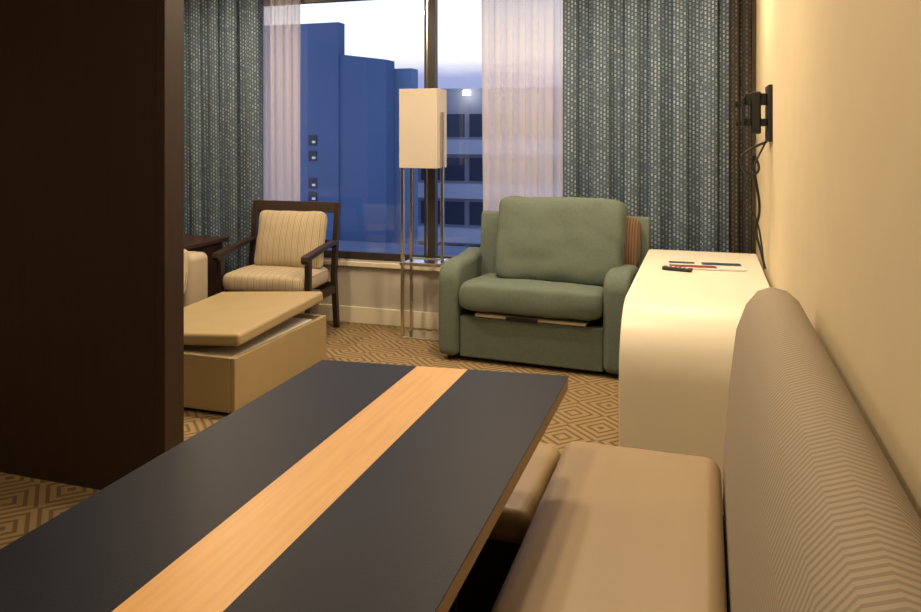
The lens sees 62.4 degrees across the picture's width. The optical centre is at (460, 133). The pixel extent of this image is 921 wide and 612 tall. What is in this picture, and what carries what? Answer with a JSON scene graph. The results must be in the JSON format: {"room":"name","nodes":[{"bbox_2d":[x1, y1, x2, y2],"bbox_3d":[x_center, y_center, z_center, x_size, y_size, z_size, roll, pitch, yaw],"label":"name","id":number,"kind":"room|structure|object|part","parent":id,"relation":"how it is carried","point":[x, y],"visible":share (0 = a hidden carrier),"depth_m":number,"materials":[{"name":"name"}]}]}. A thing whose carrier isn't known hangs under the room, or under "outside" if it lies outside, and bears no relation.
{"room":"hotel room","nodes":[
{"label":"hotel room","id":0,"kind":"room"},
{"bbox_2d":[0,0,183,489],"bbox_3d":[-2.042,0.125,3.413,1.815,2.750,0.120,0,0,18],"label":"wall","id":1,"kind":"structure","parent":0,"point":[92,91],"depth_m":3.22,"materials":[{"name":"brown wood"}]},
{"bbox_3d":[-1.200,0.125,3.141,0.045,2.750,0.120,0,0,18],"label":"post","id":2,"kind":"part","parent":1,"relation":"part of","materials":[{"name":"brown wood"}]},
{"bbox_2d":[0,320,722,548],"bbox_3d":[-1.716,1.540,2.299,5.520,0.080,7.920,0,0,18],"label":"floor","id":3,"kind":"structure","parent":0,"point":[588,411],"depth_m":4.15,"materials":[{"name":"carpet"}]},
{"bbox_2d":[184,249,207,306],"bbox_3d":[-2.562,1.075,4.663,1.158,0.850,1.860,0,0,18],"label":"sofa","id":4,"kind":"object","parent":3,"relation":"on","point":[195,263],"visible":0.12,"depth_m":5.23,"materials":[{"name":"fabric"}]},
{"bbox_2d":[184,249,188,293],"bbox_3d":[-2.007,0.928,5.115,0.382,0.345,0.142,0,-10,18],"label":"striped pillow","id":5,"kind":"object","parent":4,"relation":"on","point":[186,255],"depth_m":5.06,"materials":[{"name":"fabric"}]},
{"bbox_2d":[184,235,228,296],"bbox_3d":[-2.247,1.165,5.959,0.620,0.670,0.560,0,0,18],"label":"side table","id":6,"kind":"object","parent":3,"relation":"on","point":[208,245],"visible":0.16,"depth_m":5.97,"materials":[{"name":"brown wood"}]},
{"bbox_2d":[184,291,325,415],"bbox_3d":[-1.410,1.267,4.627,0.798,0.466,1.040,0,0,18],"label":"storage ottoman","id":7,"kind":"object","parent":3,"relation":"on","point":[239,347],"visible":0.73,"depth_m":4.32,"materials":[{"name":"leather"}]},
{"bbox_2d":[184,318,311,356],"bbox_3d":[-1.393,1.325,4.611,0.655,0.250,0.920,0,0,18],"label":"blanket","id":8,"kind":"object","parent":7,"relation":"on","point":[231,351],"depth_m":4.33,"materials":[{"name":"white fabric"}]},
{"bbox_3d":[-1.408,1.108,4.637,0.770,0.070,1.000,-4,1,16],"label":"lid","id":9,"kind":"part","parent":7,"relation":"part of","materials":[{"name":"leather"}]},
{"bbox_2d":[212,200,340,327],"bbox_3d":[-1.366,1.015,5.727,0.756,0.970,0.618,0,0,14],"label":"wooden armchair","id":10,"kind":"object","parent":3,"relation":"on","point":[287,252],"visible":0.92,"depth_m":5.74,"materials":[{"name":"brown wood"}]},
{"bbox_3d":[-1.763,1.190,5.580,0.040,0.620,0.045,0,0,14],"label":"leg","id":11,"kind":"part","parent":10,"relation":"part of","materials":[{"name":"brown wood"}]},
{"bbox_3d":[-1.714,0.869,5.777,0.056,0.108,0.549,0,0,14],"label":"armrest","id":12,"kind":"part","parent":10,"relation":"part of","materials":[{"name":"brown wood"}]},
{"bbox_3d":[-1.646,1.015,6.053,0.040,0.970,0.120,0,0,14],"label":"leg","id":13,"kind":"part","parent":10,"relation":"part of","materials":[{"name":"brown wood"}]},
{"bbox_2d":[222,264,328,291],"bbox_3d":[-1.376,1.080,5.687,0.672,0.161,0.523,0,0,14],"label":"seat cushion","id":14,"kind":"object","parent":10,"relation":"on","point":[253,277],"depth_m":5.49,"materials":[{"name":"fabric"}]},
{"bbox_2d":[254,210,327,268],"bbox_3d":[-1.301,0.809,5.823,0.567,0.449,0.182,0,-14,14],"label":"pillow","id":15,"kind":"object","parent":10,"relation":"on","point":[284,236],"depth_m":5.75,"materials":[{"name":"fabric"}]},
{"bbox_3d":[-1.299,0.572,5.998,0.660,0.084,0.048,0,0,14],"label":"rail","id":16,"kind":"part","parent":10,"relation":"part of","materials":[{"name":"brown wood"}]},
{"bbox_3d":[-1.084,1.190,5.412,0.040,0.620,0.045,0,0,14],"label":"leg","id":17,"kind":"part","parent":10,"relation":"part of","materials":[{"name":"brown wood"}]},
{"bbox_3d":[-1.035,0.869,5.609,0.056,0.108,0.549,0,0,14],"label":"armrest","id":18,"kind":"part","parent":10,"relation":"part of","materials":[{"name":"brown wood"}]},
{"bbox_3d":[-1.315,1.170,5.935,0.660,0.060,0.030,0,0,14],"label":"rail","id":19,"kind":"part","parent":10,"relation":"part of","materials":[{"name":"brown wood"}]},
{"bbox_3d":[-1.027,1.190,5.642,0.030,0.060,0.440,0,0,14],"label":"rail","id":20,"kind":"part","parent":10,"relation":"part of","materials":[{"name":"brown wood"}]},
{"bbox_3d":[-0.967,1.015,5.885,0.040,0.970,0.120,0,0,14],"label":"leg","id":21,"kind":"part","parent":10,"relation":"part of","materials":[{"name":"brown wood"}]},
{"bbox_2d":[0,360,568,611],"bbox_3d":[-0.371,1.125,1.483,0.808,0.750,2.095,0,0,18],"label":"dining table","id":22,"kind":"object","parent":3,"relation":"on","point":[343,486],"visible":1,"depth_m":1.53,"materials":[{"name":"laminate"}]},
{"bbox_2d":[399,88,447,341],"bbox_3d":[-0.263,0.585,5.623,0.322,1.830,0.240,0,0,18],"label":"floor lamp","id":23,"kind":"object","parent":3,"relation":"on","point":[422,112],"visible":0.86,"depth_m":5.53,"materials":[{"name":"beige fabric"}]},
{"bbox_3d":[-0.269,1.492,5.625,0.290,0.015,0.200,0,0,18],"label":"plate","id":24,"kind":"part","parent":23,"relation":"part of","materials":[{"name":"silver metal"}]},
{"bbox_3d":[-0.276,-0.040,5.627,0.295,0.580,0.220,0,0,18],"label":"lamp shade","id":25,"kind":"part","parent":23,"relation":"part of","materials":[{"name":"beige fabric"}]},
{"bbox_3d":[-0.263,0.947,5.623,0.282,0.010,0.200,0,0,18],"label":"shelf plate","id":26,"kind":"part","parent":23,"relation":"part of","materials":[{"name":"silver metal"}]},
{"bbox_2d":[458,443,560,611],"bbox_3d":[-0.035,1.285,2.486,0.645,0.430,0.530,0,0,18],"label":"upholstered stool","id":27,"kind":"object","parent":3,"relation":"on","point":[479,592],"visible":0.23,"depth_m":2.22,"materials":[{"name":"beige leather"}]},
{"bbox_2d":[488,443,560,543],"bbox_3d":[-0.035,1.120,2.486,0.645,0.100,0.530,0,0,18],"label":"cushion","id":28,"kind":"object","parent":27,"relation":"on","point":[512,525],"depth_m":2.25,"materials":[{"name":"beige leather"}]},
{"bbox_2d":[438,196,650,377],"bbox_3d":[0.553,0.960,5.058,1.323,1.080,0.626,0,0,21],"label":"armchair","id":29,"kind":"object","parent":3,"relation":"on","point":[549,280],"visible":0.99,"depth_m":4.93,"materials":[{"name":"green fabric"}]},
{"bbox_3d":[0.012,1.146,5.283,0.150,0.649,0.565,0,0,21],"label":"arm","id":30,"kind":"part","parent":29,"relation":"part of","materials":[{"name":"green fabric"}]},
{"bbox_2d":[458,273,602,320],"bbox_3d":[0.520,1.071,5.071,0.967,0.213,0.624,0,-2,21],"label":"seat cushion","id":31,"kind":"object","parent":29,"relation":"on","point":[494,295],"depth_m":4.84,"materials":[{"name":"green fabric"}]},
{"bbox_3d":[0.447,1.335,4.885,0.950,0.270,0.070,0,0,21],"label":"rail","id":32,"kind":"part","parent":29,"relation":"part of","materials":[{"name":"green fabric"}]},
{"bbox_3d":[0.521,1.189,5.073,0.740,0.022,0.465,0,0,21],"label":"folded mattress","id":33,"kind":"part","parent":29,"relation":"part of","materials":[{"name":"beige fabric"}]},
{"bbox_2d":[495,196,626,286],"bbox_3d":[0.662,0.714,5.096,0.879,0.585,0.239,0,-13,21],"label":"cushion","id":34,"kind":"object","parent":29,"relation":"on","point":[575,241],"depth_m":4.99,"materials":[{"name":"green fabric"}]},
{"bbox_3d":[1.046,1.146,4.878,0.170,0.649,0.565,0,0,21],"label":"arm","id":35,"kind":"part","parent":29,"relation":"part of","materials":[{"name":"green fabric"}]},
{"bbox_2d":[624,217,640,266],"bbox_3d":[1.038,0.718,5.024,0.301,0.344,0.122,0,-12,25],"label":"throw pillow","id":36,"kind":"object","parent":29,"relation":"on","point":[632,245],"depth_m":4.94,"materials":[{"name":"brown fabric"}]},
{"bbox_2d":[619,249,769,498],"bbox_3d":[1.268,1.125,4.015,0.655,0.750,1.820,0,0,18],"label":"console desk","id":37,"kind":"object","parent":3,"relation":"on","point":[678,332],"visible":0.65,"depth_m":3.23,"materials":[{"name":"laminate"}]},
{"bbox_2d":[662,266,692,271],"bbox_3d":[1.188,0.738,4.167,0.160,0.020,0.044,0,0,33],"label":"remote control","id":38,"kind":"object","parent":37,"relation":"on","point":[673,268],"visible":1,"depth_m":4.15,"materials":[{"name":"black plastic"}]},
{"bbox_2d":[667,261,745,271],"bbox_3d":[1.376,0.742,4.274,0.410,0.012,0.200,0,0,14],"label":"magazine","id":39,"kind":"object","parent":37,"relation":"on","point":[695,265],"visible":0.82,"depth_m":4.25,"materials":[{"name":"paper"}]},
{"bbox_2d":[669,261,694,263],"bbox_3d":[1.269,0.737,4.362,0.140,0.002,0.060,0,0,14],"label":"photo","id":40,"kind":"object","parent":39,"relation":"on","point":[670,262],"depth_m":4.35},
{"bbox_2d":[701,262,740,265],"bbox_3d":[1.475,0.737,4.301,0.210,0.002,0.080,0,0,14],"label":"pen","id":41,"kind":"object","parent":39,"relation":"on","point":[702,263],"depth_m":4.29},
{"bbox_2d":[491,287,920,611],"bbox_3d":[0.413,0.990,1.522,0.760,1.020,2.050,0,0,18],"label":"bench","id":42,"kind":"object","parent":3,"relation":"on","point":[814,516],"visible":1,"depth_m":1.67,"materials":[{"name":"beige leather"}]},
{"bbox_3d":[0.284,1.093,1.548,0.500,0.135,2.020,0,0,18],"label":"seat","id":43,"kind":"part","parent":42,"relation":"part of","materials":[{"name":"beige leather"}]},
{"bbox_3d":[0.653,0.840,1.444,0.254,0.720,2.050,0,0,18],"label":"backrest","id":44,"kind":"part","parent":42,"relation":"part of","materials":[{"name":"fabric"}]},
{"bbox_2d":[312,258,439,312],"bbox_3d":[-0.518,1.250,6.010,5.320,0.500,0.120,0,0,18],"label":"wall","id":45,"kind":"structure","parent":0,"point":[371,287],"depth_m":5.98,"materials":[{"name":"paint"}]},
{"bbox_2d":[301,303,438,329],"bbox_3d":[-0.539,1.435,5.944,5.320,0.130,0.020,0,0,18],"label":"baseboard","id":46,"kind":"structure","parent":45,"relation":"attached to","point":[352,314],"depth_m":5.97,"materials":[{"name":"paint"}]},
{"bbox_2d":[323,260,440,270],"bbox_3d":[-0.550,1.031,5.942,1.500,0.038,0.030,0,0,18],"label":"sill","id":47,"kind":"structure","parent":45,"relation":"attached to","point":[326,262],"depth_m":5.96,"materials":[{"name":"paint"}]},
{"bbox_2d":[324,249,454,261],"bbox_3d":[-0.272,0.970,5.910,3.350,0.060,0.060,0,0,18],"label":"frame","id":48,"kind":"object","parent":45,"relation":"on","point":[342,254],"visible":0.07,"depth_m":6.02,"materials":[{"name":"paint"}]},
{"bbox_2d":[752,0,755,253],"bbox_3d":[1.671,-0.060,5.303,0.720,2.120,0.120,0,0,18],"label":"pier","id":49,"kind":"object","parent":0,"point":[753,1],"visible":0.02,"depth_m":5.14,"materials":[{"name":"paint"}]},
{"bbox_2d":[756,0,920,519],"bbox_3d":[0.872,0.125,1.463,0.120,2.750,7.920,0,0,18],"label":"wall","id":50,"kind":"structure","parent":0,"point":[839,176],"depth_m":1.70,"materials":[{"name":"paint"}]},
{"bbox_2d":[739,141,766,268],"bbox_3d":[1.566,0.383,4.075,0.145,0.698,0.292,0,0,18],"label":"cables","id":51,"kind":"object","parent":50,"relation":"attached to","point":[753,156],"visible":1,"depth_m":4.05,"materials":[{"name":"black plastic"}]},
{"bbox_2d":[735,84,772,141],"bbox_3d":[1.524,-0.105,3.963,0.175,0.290,0.240,0,0,18],"label":"wall bracket","id":52,"kind":"object","parent":50,"relation":"attached to","point":[755,99],"visible":0.99,"depth_m":3.91,"materials":[{"name":"black plastic"}]},
{"bbox_3d":[1.478,-0.115,3.983,0.015,0.150,0.150,0,0,18],"label":"head plate","id":53,"kind":"part","parent":52,"relation":"part of","materials":[{"name":"black plastic"}]},
{"bbox_3d":[1.533,-0.180,3.950,0.110,0.060,0.060,0,0,18],"label":"arm","id":54,"kind":"part","parent":52,"relation":"part of","materials":[{"name":"black plastic"}]},
{"bbox_3d":[1.533,-0.060,3.950,0.110,0.040,0.060,0,0,18],"label":"arm","id":55,"kind":"part","parent":52,"relation":"part of","materials":[{"name":"black plastic"}]},
{"bbox_3d":[1.598,-0.105,3.939,0.020,0.290,0.240,0,0,18],"label":"wall plate","id":56,"kind":"part","parent":52,"relation":"part of","materials":[{"name":"black plastic"}]},
{"bbox_3d":[-1.717,-1.290,2.299,5.520,0.080,7.920,0,0,18],"label":"ceiling","id":57,"kind":"structure","parent":0,"visible":0},
{"bbox_2d":[184,0,263,289],"bbox_3d":[-2.321,0.130,6.396,1.496,2.700,0.114,0,0,18],"label":"curtain","id":58,"kind":"object","parent":57,"relation":"hanging from","point":[223,39],"visible":0.39,"depth_m":6.27,"materials":[{"name":"fabric"}]},
{"bbox_2d":[263,0,300,200],"bbox_3d":[-1.480,0.130,6.221,0.374,2.700,0.040,0,0,18],"label":"sheer curtain","id":59,"kind":"object","parent":57,"relation":"hanging from","point":[281,18],"visible":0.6,"depth_m":6.22,"materials":[{"name":"fabric"}]},
{"bbox_2d":[481,0,562,210],"bbox_3d":[0.468,0.130,5.592,0.664,2.700,0.044,0,0,18],"label":"sheer curtain","id":60,"kind":"object","parent":57,"relation":"hanging from","point":[522,40],"visible":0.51,"depth_m":5.59,"materials":[{"name":"fabric"}]},
{"bbox_2d":[563,0,728,252],"bbox_3d":[1.264,0.130,5.251,1.114,2.700,0.101,0,0,18],"label":"curtain","id":61,"kind":"object","parent":57,"relation":"hanging from","point":[646,82],"visible":0.62,"depth_m":5.24,"materials":[{"name":"fabric"}]},
{"bbox_2d":[729,0,751,253],"bbox_3d":[1.872,0.130,5.093,0.155,2.700,0.051,0,0,18],"label":"curtain","id":62,"kind":"object","parent":57,"relation":"hanging from","point":[740,11],"visible":0.55,"depth_m":5.09,"materials":[{"name":"fabric"}]},
{"bbox_3d":[-0.518,-1.185,6.010,5.320,0.130,0.120,0,0,18],"label":"wall","id":63,"kind":"structure","parent":0,"visible":0},
{"bbox_2d":[301,0,437,255],"bbox_3d":[-0.273,-0.090,5.907,3.350,2.060,0.066,0,0,18],"label":"window","id":64,"kind":"structure","parent":63,"relation":"in","point":[302,1],"depth_m":5.87,"materials":[{"name":"glass"},{"name":"metal"}]},
{"bbox_3d":[-0.272,-1.095,5.910,3.350,0.050,0.060,0,0,18],"label":"frame","id":65,"kind":"part","parent":64,"relation":"part of","materials":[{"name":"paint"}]},
{"bbox_3d":[-0.229,-0.065,5.896,0.090,2.010,0.060,0,0,18],"label":"mullion","id":66,"kind":"part","parent":64,"relation":"part of","materials":[{"name":"metal"}]},
{"label":"outside","id":67,"kind":"structure","parent":0,"visible":0},
{"bbox_2d":[329,240,480,255],"bbox_3d":[15.060,15.550,46.628,140.000,22.900,82.000,0,0,18],"label":"rooftop","id":68,"kind":"object","parent":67,"point":[343,245],"depth_m":30.13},
{"bbox_2d":[300,22,417,243],"bbox_3d":[-7.782,10.800,35.038,11.650,31.400,2.100,0,0,18],"label":"building","id":69,"kind":"structure","parent":68,"relation":"on","point":[349,105],"depth_m":33.30,"materials":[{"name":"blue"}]},
{"bbox_2d":[418,88,482,246],"bbox_3d":[10.546,12.050,42.412,26.000,28.900,12.800,0,0,18],"label":"building","id":70,"kind":"structure","parent":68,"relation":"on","point":[463,173],"depth_m":39.78,"materials":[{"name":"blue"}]}
]}

